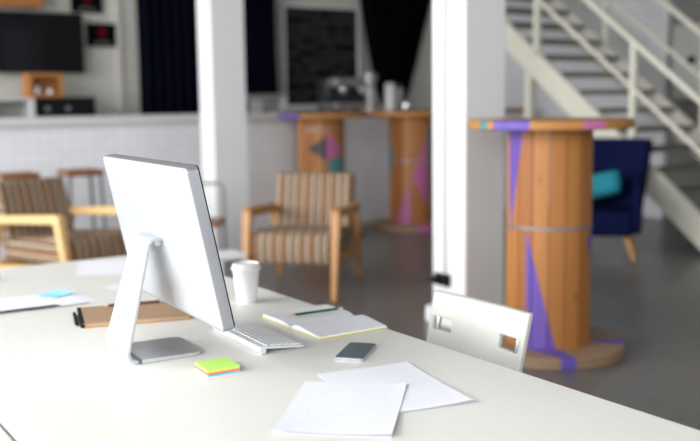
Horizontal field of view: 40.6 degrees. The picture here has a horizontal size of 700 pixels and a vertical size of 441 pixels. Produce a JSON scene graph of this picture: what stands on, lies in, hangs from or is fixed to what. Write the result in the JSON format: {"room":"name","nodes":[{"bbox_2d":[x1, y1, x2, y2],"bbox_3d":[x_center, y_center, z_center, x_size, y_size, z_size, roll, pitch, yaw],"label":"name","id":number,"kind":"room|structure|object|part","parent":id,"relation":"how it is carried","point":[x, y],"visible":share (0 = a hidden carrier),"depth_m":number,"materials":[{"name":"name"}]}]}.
{"room":"design studio","nodes":[
{"label":"design studio","id":0,"kind":"room"},
{"bbox_2d":[0,0,432,115],"bbox_3d":[-2.989,-2.006,9.863,13.000,4.200,0.200,-6,9,-33],"label":"wall","id":1,"kind":"structure","parent":0,"point":[99,79],"depth_m":10.15,"materials":[{"name":"white paint"}]},
{"bbox_2d":[0,2,43,8],"bbox_3d":[-3.310,-2.123,9.331,0.500,0.025,0.300,-6,9,-33],"label":"shelf","id":2,"kind":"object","parent":1,"relation":"attached to","point":[2,4],"depth_m":9.29,"materials":[{"name":"orange wood"}]},
{"bbox_2d":[0,0,41,3],"bbox_3d":[-3.295,-2.288,9.337,0.420,0.300,0.215,-6,9,-33],"label":"wooden crate","id":3,"kind":"object","parent":2,"relation":"on","point":[18,1],"visible":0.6,"depth_m":9.29,"materials":[{"name":"orange wood"}]},
{"bbox_2d":[0,11,84,72],"bbox_3d":[-3.284,-1.781,9.469,1.200,0.600,0.163,-6,9,-33],"label":"television","id":4,"kind":"object","parent":1,"relation":"attached to","point":[30,42],"visible":1,"depth_m":9.49,"materials":[{"name":"black plastic"}]},
{"bbox_2d":[70,0,102,13],"bbox_3d":[-2.744,-2.285,9.850,0.330,0.240,0.030,-6,9,-33],"label":"framed print","id":5,"kind":"object","parent":1,"relation":"attached to","point":[78,6],"visible":1,"depth_m":9.85,"materials":[{"name":"black plastic"}]},
{"bbox_2d":[86,23,116,46],"bbox_3d":[-2.614,-1.955,9.976,0.330,0.240,0.030,-6,9,-33],"label":"framed print","id":6,"kind":"object","parent":1,"relation":"attached to","point":[97,34],"visible":1,"depth_m":9.96,"materials":[{"name":"black paper"}]},
{"bbox_2d":[114,0,124,114],"bbox_3d":[-2.470,-2.039,10.063,0.050,4.200,0.040,-6,9,-33],"label":"trim","id":7,"kind":"structure","parent":1,"relation":"attached to","point":[116,2],"depth_m":10.09,"materials":[{"name":"white paint"}]},
{"bbox_2d":[279,3,360,108],"bbox_3d":[-0.342,-1.982,11.483,1.120,1.240,0.050,-6,9,-33],"label":"chalkboard","id":8,"kind":"object","parent":1,"relation":"attached to","point":[318,42],"visible":0.76,"depth_m":11.41,"materials":[{"name":"black paint"}]},
{"bbox_2d":[196,0,248,251],"bbox_3d":[-1.090,-1.789,7.933,0.310,4.200,0.260,-6,9,-33],"label":"column","id":9,"kind":"structure","parent":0,"point":[220,23],"depth_m":7.94,"materials":[{"name":"white paint"}]},
{"bbox_2d":[25,209,699,429],"bbox_3d":[0.958,0.808,4.311,13.000,0.100,14.300,-6,9,-33],"label":"floor","id":10,"kind":"structure","parent":0,"point":[652,302],"depth_m":6.25,"materials":[{"name":"concrete"}]},
{"bbox_2d":[0,427,12,440],"bbox_3d":[-0.890,0.803,1.251,1.006,0.730,2.300,-6,9,-33],"label":"desk","id":11,"kind":"object","parent":10,"relation":"on","point":[3,435],"visible":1,"depth_m":1.66,"materials":[{"name":"white laminate"}]},
{"bbox_2d":[0,171,39,264],"bbox_3d":[-2.616,0.013,7.469,0.314,0.786,0.314,-6,9,-33],"label":"bar stool","id":12,"kind":"object","parent":10,"relation":"on","point":[15,175],"visible":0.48,"depth_m":7.32,"materials":[{"name":"red wood"}]},
{"bbox_3d":[-2.621,-0.352,7.423,0.300,0.050,0.300,-6,9,-33],"label":"seat","id":13,"kind":"part","parent":12,"relation":"part of","materials":[{"name":"red wood"}]},
{"bbox_2d":[0,177,126,268],"bbox_3d":[-1.977,0.122,6.546,0.946,0.788,0.674,4,9,35],"label":"armchair","id":14,"kind":"object","parent":10,"relation":"on","point":[37,218],"visible":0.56,"depth_m":6.46,"materials":[{"name":"brown fabric"}]},
{"bbox_3d":[-2.453,0.237,6.525,0.208,0.578,0.055,4,9,35],"label":"leg","id":15,"kind":"part","parent":14,"relation":"part of","materials":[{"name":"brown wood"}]},
{"bbox_3d":[-2.158,0.325,6.326,0.703,0.109,0.028,4,9,35],"label":"rail","id":16,"kind":"part","parent":14,"relation":"part of","materials":[{"name":"brown wood"}]},
{"bbox_3d":[-2.255,0.271,6.766,0.030,0.060,0.610,4,9,35],"label":"rail","id":17,"kind":"part","parent":14,"relation":"part of","materials":[{"name":"brown wood"}]},
{"bbox_3d":[-2.145,-0.006,6.272,0.736,0.098,0.064,4,9,35],"label":"armrest","id":18,"kind":"part","parent":14,"relation":"part of","materials":[{"name":"brown wood"}]},
{"bbox_2d":[0,177,73,247],"bbox_3d":[-2.249,-0.066,6.715,0.193,0.449,0.570,4,9,35],"label":"cushion","id":19,"kind":"object","parent":14,"relation":"on","point":[39,196],"depth_m":6.65,"materials":[{"name":"fabric"}]},
{"bbox_3d":[-1.829,0.279,6.086,0.157,0.586,0.064,4,9,35],"label":"leg","id":20,"kind":"part","parent":14,"relation":"part of","materials":[{"name":"brown wood"}]},
{"bbox_2d":[4,228,126,263],"bbox_3d":[-1.939,0.181,6.528,0.741,0.232,0.544,4,9,35],"label":"seat cushion","id":21,"kind":"object","parent":14,"relation":"on","point":[22,245],"depth_m":6.35,"materials":[{"name":"fabric"}]},
{"bbox_3d":[-1.793,-0.073,6.766,0.736,0.098,0.064,4,9,35],"label":"armrest","id":22,"kind":"part","parent":14,"relation":"part of","materials":[{"name":"brown wood"}]},
{"bbox_2d":[57,167,106,228],"bbox_3d":[-2.192,-0.028,7.749,0.314,0.786,0.314,-6,9,-33],"label":"bar stool","id":23,"kind":"object","parent":10,"relation":"on","point":[73,172],"visible":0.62,"depth_m":7.66,"materials":[{"name":"red wood"}]},
{"bbox_3d":[-2.229,0.020,7.566,0.044,0.736,0.044,-6,9,-33],"label":"leg","id":24,"kind":"part","parent":23,"relation":"part of","materials":[{"name":"grey metal"}]},
{"bbox_3d":[-2.197,-0.393,7.703,0.300,0.050,0.300,-6,9,-33],"label":"seat","id":25,"kind":"part","parent":23,"relation":"part of","materials":[{"name":"red wood"}]},
{"bbox_3d":[-2.154,-0.028,7.938,0.044,0.736,0.044,-6,9,-33],"label":"leg","id":26,"kind":"part","parent":23,"relation":"part of","materials":[{"name":"grey metal"}]},
{"bbox_3d":[-2.004,-0.002,7.715,0.044,0.736,0.044,-6,9,-33],"label":"leg","id":27,"kind":"part","parent":23,"relation":"part of","materials":[{"name":"grey metal"}]},
{"bbox_2d":[0,112,294,259],"bbox_3d":[-3.255,-0.274,8.156,6.100,1.200,0.660,-6,9,-33],"label":"bar counter","id":28,"kind":"object","parent":10,"relation":"on","point":[44,146],"depth_m":8.56,"materials":[{"name":"white paint"}]},
{"bbox_2d":[0,112,294,126],"bbox_3d":[-3.263,-0.835,8.085,6.100,0.070,0.660,-6,9,-33],"label":"countertop","id":29,"kind":"structure","parent":28,"relation":"on","point":[151,118],"depth_m":8.48,"materials":[{"name":"white paint"}]},
{"bbox_2d":[246,97,248,112],"bbox_3d":[-1.122,-1.163,9.547,0.142,0.155,0.192,-6,9,-33],"label":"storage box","id":30,"kind":"object","parent":28,"relation":"on","point":[247,98],"visible":0.22,"depth_m":9.50,"materials":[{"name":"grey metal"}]},
{"bbox_2d":[248,99,264,112],"bbox_3d":[-0.981,-1.167,9.642,0.152,0.135,0.192,-6,9,-33],"label":"storage box","id":31,"kind":"object","parent":28,"relation":"on","point":[255,105],"visible":0.8,"depth_m":9.56,"materials":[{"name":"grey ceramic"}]},
{"bbox_3d":[-0.981,-1.222,9.635,0.152,0.025,0.192,-6,9,-33],"label":"lid","id":32,"kind":"part","parent":31,"relation":"part of","materials":[{"name":"grey ceramic"}]},
{"bbox_2d":[257,97,278,111],"bbox_3d":[-0.839,-1.191,9.734,0.152,0.155,0.192,-6,9,-33],"label":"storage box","id":33,"kind":"object","parent":28,"relation":"on","point":[270,103],"visible":0.77,"depth_m":9.66,"materials":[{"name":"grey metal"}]},
{"bbox_3d":[-0.840,-1.256,9.726,0.152,0.025,0.192,-6,9,-33],"label":"lid","id":34,"kind":"part","parent":33,"relation":"part of","materials":[{"name":"grey metal"}]},
{"bbox_2d":[136,0,199,114],"bbox_3d":[-1.804,-1.805,10.328,1.071,3.550,0.132,-6,9,-33],"label":"curtain","id":35,"kind":"object","parent":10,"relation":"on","point":[167,35],"visible":0.24,"depth_m":10.22,"materials":[{"name":"blue fabric"}]},
{"bbox_3d":[-0.422,-3.739,11.000,4.400,0.040,0.040,-6,9,-33],"label":"rail","id":36,"kind":"object","parent":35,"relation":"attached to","visible":0},
{"bbox_2d":[243,0,277,93],"bbox_3d":[-1.057,-2.548,10.743,0.452,2.201,0.132,-6,9,-33],"label":"curtain","id":37,"kind":"object","parent":36,"relation":"hanging from","point":[261,76],"visible":0.92,"depth_m":10.81,"materials":[{"name":"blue fabric"}]},
{"bbox_2d":[360,0,431,104],"bbox_3d":[0.605,-2.629,11.803,1.589,2.357,0.132,-6,9,-33],"label":"curtain","id":38,"kind":"object","parent":36,"relation":"hanging from","point":[394,29],"visible":0.82,"depth_m":11.81,"materials":[{"name":"black fabric"}]},
{"bbox_2d":[202,182,227,276],"bbox_3d":[-1.101,0.105,6.792,0.380,0.730,0.380,-1,7,-1],"label":"chair","id":39,"kind":"object","parent":10,"relation":"on","point":[216,222],"visible":0.34,"depth_m":6.92,"materials":[{"name":"white metal"}]},
{"bbox_3d":[-1.102,0.016,6.780,0.380,0.030,0.380,-1,7,-1],"label":"seat","id":40,"kind":"part","parent":39,"relation":"part of","materials":[{"name":"red wood"}]},
{"bbox_3d":[-0.921,0.267,6.648,0.034,0.441,0.020,6,10,44],"label":"leg","id":41,"kind":"part","parent":39,"relation":"part of","materials":[{"name":"grey metal"}]},
{"bbox_2d":[218,250,246,274],"bbox_3d":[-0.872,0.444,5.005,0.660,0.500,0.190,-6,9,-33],"label":"chair","id":42,"kind":"object","parent":10,"relation":"on","point":[224,255],"visible":0.15,"depth_m":5.05,"materials":[{"name":"plastic"}]},
{"bbox_2d":[242,172,361,301],"bbox_3d":[-0.319,0.084,6.660,0.674,0.788,0.946,1,7,11],"label":"armchair","id":43,"kind":"object","parent":10,"relation":"on","point":[315,215],"visible":0.94,"depth_m":6.74,"materials":[{"name":"beige fabric"}]},
{"bbox_3d":[-0.694,0.230,6.348,0.064,0.586,0.157,1,7,11],"label":"leg","id":44,"kind":"part","parent":43,"relation":"part of","materials":[{"name":"orange wood"}]},
{"bbox_3d":[-0.623,-0.080,6.687,0.064,0.098,0.736,1,7,11],"label":"armrest","id":45,"kind":"part","parent":43,"relation":"part of","materials":[{"name":"orange wood"}]},
{"bbox_3d":[-0.544,0.138,7.092,0.055,0.578,0.208,1,7,11],"label":"leg","id":46,"kind":"part","parent":43,"relation":"part of","materials":[{"name":"orange wood"}]},
{"bbox_2d":[251,225,350,265],"bbox_3d":[-0.327,0.146,6.623,0.544,0.232,0.741,1,7,11],"label":"seat cushion","id":47,"kind":"object","parent":43,"relation":"on","point":[307,245],"depth_m":6.29,"materials":[{"name":"fabric"}]},
{"bbox_2d":[275,172,354,234],"bbox_3d":[-0.257,-0.125,6.960,0.570,0.449,0.193,1,7,11],"label":"cushion","id":48,"kind":"object","parent":43,"relation":"on","point":[303,198],"depth_m":6.91,"materials":[{"name":"fabric"}]},
{"bbox_3d":[-0.095,0.236,6.229,0.064,0.586,0.157,1,7,11],"label":"leg","id":49,"kind":"part","parent":43,"relation":"part of","materials":[{"name":"orange wood"}]},
{"bbox_3d":[-0.025,-0.073,6.568,0.064,0.098,0.736,1,7,11],"label":"armrest","id":50,"kind":"part","parent":43,"relation":"part of","materials":[{"name":"orange wood"}]},
{"bbox_3d":[-0.249,0.211,7.016,0.610,0.060,0.030,1,7,11],"label":"rail","id":51,"kind":"part","parent":43,"relation":"part of","materials":[{"name":"orange wood"}]},
{"bbox_3d":[-0.016,0.256,6.631,0.028,0.109,0.703,1,7,11],"label":"rail","id":52,"kind":"part","parent":43,"relation":"part of","materials":[{"name":"orange wood"}]},
{"bbox_3d":[0.054,0.145,6.973,0.055,0.578,0.208,1,7,11],"label":"leg","id":53,"kind":"part","parent":43,"relation":"part of","materials":[{"name":"orange wood"}]},
{"bbox_2d":[277,113,364,238],"bbox_3d":[-0.272,-0.442,9.186,0.840,1.190,0.840,-1,7,-2],"label":"table","id":54,"kind":"object","parent":10,"relation":"on","point":[311,126],"visible":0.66,"depth_m":8.95,"materials":[{"name":"paint"}]},
{"bbox_2d":[0,255,699,440],"bbox_3d":[-0.294,0.680,2.159,0.986,0.730,3.162,-6,9,-33],"label":"desk","id":55,"kind":"object","parent":10,"relation":"on","point":[61,380],"visible":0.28,"depth_m":1.93,"materials":[{"name":"white laminate"}]},
{"bbox_2d":[4,290,96,313],"bbox_3d":[-0.928,0.240,2.788,0.297,0.001,0.210,-6,9,-34],"label":"paper sheet","id":56,"kind":"object","parent":55,"relation":"on","point":[83,297],"visible":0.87,"depth_m":2.83,"materials":[{"name":"white paper"}]},
{"bbox_2d":[0,293,85,312],"bbox_3d":[-0.948,0.240,2.769,0.297,0.002,0.210,-5,8,-31],"label":"paper sheet","id":57,"kind":"object","parent":56,"relation":"on","point":[11,303],"visible":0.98,"depth_m":2.78,"materials":[{"name":"white paper"}]},
{"bbox_2d":[0,305,59,313],"bbox_3d":[-0.907,0.251,2.678,0.175,0.008,0.009,-5,8,-32],"label":"pencil","id":58,"kind":"object","parent":57,"relation":"on","point":[47,306],"visible":1,"depth_m":2.67,"materials":[{"name":"black wood"}]},
{"bbox_2d":[37,289,72,297],"bbox_3d":[-0.895,0.222,2.869,0.076,0.005,0.076,3,8,28],"label":"sticky note","id":59,"kind":"object","parent":57,"relation":"on","point":[55,293],"visible":1,"depth_m":2.87,"materials":[{"name":"blue paper"}]},
{"bbox_2d":[72,312,77,325],"bbox_3d":[-0.736,0.265,2.538,0.009,0.009,0.150,-3,8,-18],"label":"pen","id":60,"kind":"object","parent":55,"relation":"on","point":[73,313],"visible":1,"depth_m":2.53,"materials":[{"name":"black plastic"}]},
{"bbox_2d":[76,260,125,275],"bbox_3d":[-0.861,0.166,3.364,0.210,0.002,0.297,-3,7,-14],"label":"paper sheet","id":61,"kind":"object","parent":55,"relation":"on","point":[110,267],"visible":0.7,"depth_m":3.35,"materials":[{"name":"white paper"}]},
{"bbox_2d":[107,284,119,288],"bbox_3d":[-0.725,0.211,3.001,0.090,0.001,0.060,4,9,36],"label":"paper sheet","id":62,"kind":"object","parent":55,"relation":"on","point":[117,285],"visible":0.43,"depth_m":3.01,"materials":[{"name":"white paper"}]},
{"bbox_2d":[77,301,190,328],"bbox_3d":[-0.596,0.254,2.595,0.285,0.014,0.210,-3,8,-18],"label":"notebook","id":63,"kind":"object","parent":55,"relation":"on","point":[93,316],"visible":0.76,"depth_m":2.55,"materials":[{"name":"brown cardboard"}]},
{"bbox_2d":[102,300,159,306],"bbox_3d":[-0.619,0.234,2.670,0.161,0.008,0.009,-3,8,-18],"label":"pencil","id":64,"kind":"object","parent":63,"relation":"on","point":[152,301],"visible":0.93,"depth_m":2.68,"materials":[{"name":"brown paint"}]},
{"bbox_2d":[104,154,234,363],"bbox_3d":[-0.452,0.084,2.168,0.181,0.452,0.582,-5,8,-30],"label":"computer monitor","id":65,"kind":"object","parent":55,"relation":"on","point":[161,206],"visible":1,"depth_m":2.11,"materials":[{"name":"metal"}]},
{"bbox_2d":[196,368,240,376],"bbox_3d":[-0.287,0.324,2.055,0.074,0.003,0.074,-5,8,-30],"label":"sticky note pad","id":66,"kind":"object","parent":55,"relation":"on","point":[239,370],"visible":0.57,"depth_m":2.02,"materials":[{"name":"blue paper"}]},
{"bbox_2d":[195,366,238,374],"bbox_3d":[-0.289,0.320,2.055,0.074,0.003,0.074,-5,8,-29],"label":"sticky note pad","id":67,"kind":"object","parent":66,"relation":"on","point":[195,366],"visible":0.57,"depth_m":2.02,"materials":[{"name":"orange paper"}]},
{"bbox_2d":[195,365,239,373],"bbox_3d":[-0.288,0.317,2.055,0.074,0.003,0.074,-5,8,-30],"label":"sticky note pad","id":68,"kind":"object","parent":67,"relation":"on","point":[195,365],"visible":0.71,"depth_m":2.02,"materials":[{"name":"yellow paper"}]},
{"bbox_2d":[195,357,239,371],"bbox_3d":[-0.288,0.313,2.054,0.074,0.005,0.074,-5,8,-29],"label":"sticky note pad","id":69,"kind":"object","parent":68,"relation":"on","point":[218,364],"visible":1,"depth_m":2.04,"materials":[{"name":"green paper"}]},
{"bbox_2d":[231,261,260,303],"bbox_3d":[-0.301,0.179,2.747,0.086,0.116,0.086,-6,9,-33],"label":"paper cup","id":70,"kind":"object","parent":55,"relation":"on","point":[245,273],"visible":1,"depth_m":2.72,"materials":[{"name":"white paper"}]},
{"bbox_3d":[-0.302,0.132,2.740,0.086,0.019,0.086,-6,9,-33],"label":"lid","id":71,"kind":"part","parent":70,"relation":"part of","materials":[{"name":"white plastic"}]},
{"bbox_2d":[212,321,303,354],"bbox_3d":[-0.230,0.280,2.319,0.115,0.020,0.285,-5,8,-30],"label":"keyboard","id":72,"kind":"object","parent":55,"relation":"on","point":[252,335],"visible":0.89,"depth_m":2.27,"materials":[{"name":"plastic"}]},
{"bbox_2d":[261,304,387,339],"bbox_3d":[-0.071,0.261,2.482,0.204,0.015,0.308,-5,9,-32],"label":"notebook","id":73,"kind":"object","parent":55,"relation":"on","point":[337,323],"visible":0.98,"depth_m":2.44,"materials":[{"name":"white paper"}]},
{"bbox_2d":[289,307,342,315],"bbox_3d":[-0.091,0.243,2.520,0.153,0.012,0.008,-4,8,-23],"label":"pencil","id":74,"kind":"object","parent":73,"relation":"on","point":[337,308],"visible":1,"depth_m":2.52,"materials":[{"name":"green paint"}]},
{"bbox_2d":[273,414,399,437],"bbox_3d":[-0.008,0.354,1.785,0.210,0.001,0.297,0,7,9],"label":"paper sheet","id":75,"kind":"object","parent":55,"relation":"on","point":[275,431],"visible":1,"depth_m":1.65,"materials":[{"name":"white paper"}]},
{"bbox_2d":[273,381,406,434],"bbox_3d":[-0.010,0.349,1.786,0.210,0.005,0.297,0,7,8],"label":"paper sheet","id":76,"kind":"object","parent":75,"relation":"on","point":[318,407],"visible":1,"depth_m":1.77,"materials":[{"name":"white paper"}]},
{"bbox_2d":[335,342,375,361],"bbox_3d":[0.014,0.302,2.175,0.067,0.008,0.138,1,7,15],"label":"smartphone","id":77,"kind":"object","parent":55,"relation":"on","point":[354,351],"visible":1,"depth_m":2.15,"materials":[{"name":"metal"}]},
{"bbox_2d":[398,365,476,413],"bbox_3d":[0.089,0.336,1.909,0.210,0.003,0.297,-4,8,-23],"label":"paper sheet","id":78,"kind":"object","parent":55,"relation":"on","point":[413,365],"visible":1,"depth_m":1.80,"materials":[{"name":"white paper"}]},
{"bbox_2d":[318,361,472,411],"bbox_3d":[0.083,0.334,1.907,0.210,0.004,0.297,-4,8,-21],"label":"paper sheet","id":79,"kind":"object","parent":78,"relation":"on","point":[422,391],"visible":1,"depth_m":1.94,"materials":[{"name":"white paper"}]},
{"bbox_2d":[369,111,432,232],"bbox_3d":[0.626,-0.521,9.708,0.840,1.190,0.840,0,7,4],"label":"table","id":80,"kind":"object","parent":10,"relation":"on","point":[410,140],"visible":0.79,"depth_m":9.52,"materials":[{"name":"paint"}]},
{"bbox_2d":[293,108,523,222],"bbox_3d":[0.653,-0.654,10.758,3.300,1.190,0.630,-6,9,-33],"label":"kitchen island","id":81,"kind":"object","parent":10,"relation":"on","point":[366,138],"depth_m":10.15,"materials":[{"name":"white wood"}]},
{"bbox_2d":[317,78,376,111],"bbox_3d":[-0.034,-1.362,10.255,0.520,0.360,0.400,-6,9,-33],"label":"espresso machine","id":82,"kind":"object","parent":81,"relation":"on","point":[332,93],"visible":0.85,"depth_m":10.14,"materials":[{"name":"grey metal"}]},
{"bbox_2d":[363,73,376,111],"bbox_3d":[0.215,-1.365,10.096,0.150,0.400,0.150,-6,9,-33],"label":"coffee grinder","id":83,"kind":"object","parent":81,"relation":"on","point":[369,79],"visible":0.98,"depth_m":10.05,"materials":[{"name":"grey metal"}]},
{"bbox_2d":[385,83,394,110],"bbox_3d":[0.435,-1.348,10.330,0.116,0.300,0.116,-6,9,-33],"label":"jug","id":84,"kind":"object","parent":81,"relation":"on","point":[389,87],"visible":0.99,"depth_m":10.29,"materials":[{"name":"white ceramic"}]},
{"bbox_2d":[395,83,402,110],"bbox_3d":[0.529,-1.372,10.512,0.126,0.300,0.126,-6,9,-33],"label":"canister","id":85,"kind":"object","parent":81,"relation":"on","point":[398,88],"visible":0.74,"depth_m":10.46,"materials":[{"name":"grey metal"}]},
{"bbox_3d":[0.527,-1.496,10.496,0.126,0.050,0.126,-6,9,-33],"label":"lid","id":86,"kind":"part","parent":85,"relation":"part of","materials":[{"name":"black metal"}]},
{"bbox_2d":[401,101,412,110],"bbox_3d":[0.628,-1.257,10.392,0.137,0.100,0.119,0,7,3],"label":"pot","id":87,"kind":"object","parent":81,"relation":"on","point":[405,105],"visible":1,"depth_m":10.35,"materials":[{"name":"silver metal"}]},
{"bbox_2d":[295,108,523,115],"bbox_3d":[0.645,-1.219,10.686,3.300,0.050,0.630,-6,9,-33],"label":"countertop","id":88,"kind":"structure","parent":81,"relation":"on","point":[507,110],"depth_m":10.39,"materials":[{"name":"brown wood"}]},
{"bbox_2d":[426,290,532,372],"bbox_3d":[0.200,0.613,2.471,0.505,0.774,0.380,-6,9,-33],"label":"desk chair","id":89,"kind":"object","parent":10,"relation":"on","point":[479,327],"visible":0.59,"depth_m":2.51,"materials":[{"name":"beige plastic"}]},
{"bbox_2d":[468,117,634,370],"bbox_3d":[1.022,0.081,4.869,0.824,1.200,0.824,1,7,12],"label":"table","id":90,"kind":"object","parent":10,"relation":"on","point":[567,341],"visible":0.87,"depth_m":4.68,"materials":[{"name":"paint"}]},
{"bbox_2d":[505,0,699,248],"bbox_3d":[2.277,-2.080,9.310,1.170,4.337,4.619,-6,9,-33],"label":"staircase","id":91,"kind":"structure","parent":10,"relation":"on","point":[671,200],"depth_m":8.93,"materials":[{"name":"white metal"}]},
{"bbox_3d":[1.768,-0.675,9.296,0.080,1.569,0.080,-6,9,-33],"label":"support post","id":92,"kind":"part","parent":91,"relation":"part of","materials":[{"name":"white metal"}]},
{"bbox_3d":[1.790,-2.045,9.036,0.044,0.935,0.060,-6,9,-33],"label":"railing post","id":93,"kind":"part","parent":91,"relation":"part of","materials":[{"name":"white metal"}]},
{"bbox_3d":[2.645,-2.249,9.750,0.044,0.935,0.060,-6,9,-33],"label":"railing post","id":94,"kind":"part","parent":91,"relation":"part of","materials":[{"name":"white metal"}]},
{"bbox_3d":[1.808,-2.090,9.003,0.028,3.420,4.556,-6,9,-33],"label":"rail","id":95,"kind":"part","parent":91,"relation":"part of","materials":[{"name":"white metal"}]},
{"bbox_3d":[2.450,-1.068,8.183,0.044,0.935,0.060,-6,9,-33],"label":"railing post","id":96,"kind":"part","parent":91,"relation":"part of","materials":[{"name":"white metal"}]},
{"bbox_3d":[1.811,-2.474,8.941,0.045,3.450,4.592,-6,9,-33],"label":"railing","id":97,"kind":"part","parent":91,"relation":"part of","materials":[{"name":"white metal"}]},
{"bbox_3d":[2.739,-2.181,9.618,0.028,3.420,4.556,-6,9,-33],"label":"rail","id":98,"kind":"part","parent":91,"relation":"part of","materials":[{"name":"white metal"}]},
{"bbox_3d":[2.742,-2.565,9.557,0.045,3.450,4.592,-6,9,-33],"label":"railing","id":99,"kind":"part","parent":91,"relation":"part of","materials":[{"name":"white metal"}]},
{"bbox_2d":[592,138,652,261],"bbox_3d":[2.079,-0.191,7.884,0.824,0.964,0.767,2,8,18],"label":"chair","id":100,"kind":"object","parent":10,"relation":"on","point":[620,214],"visible":0.56,"depth_m":7.92,"materials":[{"name":"blue fabric"}]},
{"bbox_2d":[592,170,620,198],"bbox_3d":[2.055,-0.286,7.897,0.396,0.268,0.138,1,8,16],"label":"cushion","id":101,"kind":"object","parent":100,"relation":"on","point":[608,183],"visible":0.49,"depth_m":7.83,"materials":[{"name":"teal fabric"}]},
{"bbox_3d":[2.045,-0.001,7.795,0.570,0.200,0.530,2,8,18],"label":"seat","id":102,"kind":"part","parent":100,"relation":"part of","materials":[{"name":"blue fabric"}]},
{"bbox_3d":[2.236,0.218,7.568,0.059,0.227,0.143,-6,9,-38],"label":"leg","id":103,"kind":"part","parent":100,"relation":"part of","materials":[{"name":"orange wood"}]},
{"bbox_3d":[2.378,0.162,7.993,0.143,0.227,0.059,-3,7,-15],"label":"leg","id":104,"kind":"part","parent":100,"relation":"part of","materials":[{"name":"orange wood"}]},
{"bbox_3d":[2.344,-0.142,7.699,0.070,0.455,0.548,2,8,18],"label":"arm","id":105,"kind":"part","parent":100,"relation":"part of","materials":[{"name":"blue fabric"}]},
{"bbox_3d":[-4.120,-0.308,8.641,4.700,1.170,0.650,-6,9,-33],"label":"bar","id":106,"kind":"object","parent":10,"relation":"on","visible":0},
{"bbox_2d":[0,98,34,117],"bbox_3d":[-3.324,-1.076,9.142,0.450,0.205,0.360,-6,9,-33],"label":"shelf unit","id":107,"kind":"object","parent":106,"relation":"on","point":[9,107],"visible":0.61,"depth_m":9.28,"materials":[{"name":"white paint"}]},
{"bbox_3d":[-3.417,-1.091,9.271,0.380,0.165,0.020,-6,9,-33],"label":"panel","id":108,"kind":"part","parent":107,"relation":"part of","materials":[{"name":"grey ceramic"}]},
{"bbox_2d":[34,97,95,116],"bbox_3d":[-2.877,-1.122,9.437,0.585,0.210,0.360,-6,9,-33],"label":"amplifier","id":109,"kind":"object","parent":106,"relation":"on","point":[44,106],"visible":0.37,"depth_m":9.29,"materials":[{"name":"black plastic"}]},
{"bbox_2d":[21,73,63,97],"bbox_3d":[-3.023,-1.328,9.305,0.340,0.235,0.215,-6,9,-33],"label":"wooden crate","id":110,"kind":"object","parent":109,"relation":"on","point":[54,81],"visible":0.98,"depth_m":9.28,"materials":[{"name":"orange wood"}]},
{"bbox_2d":[33,86,40,93],"bbox_3d":[-3.063,-1.266,9.246,0.080,0.090,0.080,-6,9,-33],"label":"jar","id":111,"kind":"object","parent":110,"relation":"in","point":[36,89],"visible":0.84,"depth_m":9.21,"materials":[{"name":"white ceramic"}]},
{"bbox_2d":[46,89,53,93],"bbox_3d":[-2.954,-1.261,9.320,0.072,0.060,0.072,-6,9,-33],"label":"cup","id":112,"kind":"object","parent":110,"relation":"in","point":[48,91],"visible":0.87,"depth_m":9.29,"materials":[{"name":"white ceramic"}]},
{"bbox_2d":[426,0,505,327],"bbox_3d":[0.660,-1.482,5.314,0.360,4.200,0.340,-6,9,-33],"label":"column","id":113,"kind":"structure","parent":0,"point":[475,29],"depth_m":5.34,"materials":[{"name":"white paint"}]},
{"bbox_2d":[428,0,449,286],"bbox_3d":[0.487,-1.424,5.253,0.083,3.635,0.120,-6,9,-33],"label":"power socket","id":114,"kind":"object","parent":113,"relation":"attached to","point":[443,279],"visible":1,"depth_m":5.42,"materials":[{"name":"black plastic"}]},
{"bbox_2d":[505,0,670,218],"bbox_3d":[2.486,-2.274,11.366,0.200,4.200,3.350,-6,9,-33],"label":"wall","id":115,"kind":"structure","parent":0,"point":[655,16],"depth_m":10.67,"materials":[{"name":"white paint"}]},
{"bbox_2d":[549,196,661,218],"bbox_3d":[2.425,-0.242,11.563,0.015,0.120,3.350,-6,9,-33],"label":"baseboard","id":116,"kind":"structure","parent":115,"relation":"attached to","point":[648,211],"depth_m":10.28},
{"bbox_2d":[665,0,699,218],"bbox_3d":[6.423,-1.594,5.557,0.150,4.200,10.750,-6,9,-33],"label":"wall","id":117,"kind":"structure","parent":0,"point":[690,8],"depth_m":9.90,"materials":[{"name":"grey paint"}]},
{"bbox_2d":[671,23,699,99],"bbox_3d":[3.554,-1.609,9.576,0.200,0.760,0.620,-6,9,-33],"label":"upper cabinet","id":118,"kind":"object","parent":117,"relation":"attached to","point":[686,42],"visible":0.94,"depth_m":9.64,"materials":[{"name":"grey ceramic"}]},
{"bbox_3d":[3.453,-1.627,9.567,0.025,0.079,0.079,-6,9,-33],"label":"knob","id":119,"kind":"part","parent":118,"relation":"part of","materials":[{"name":"black plastic"}]}
]}

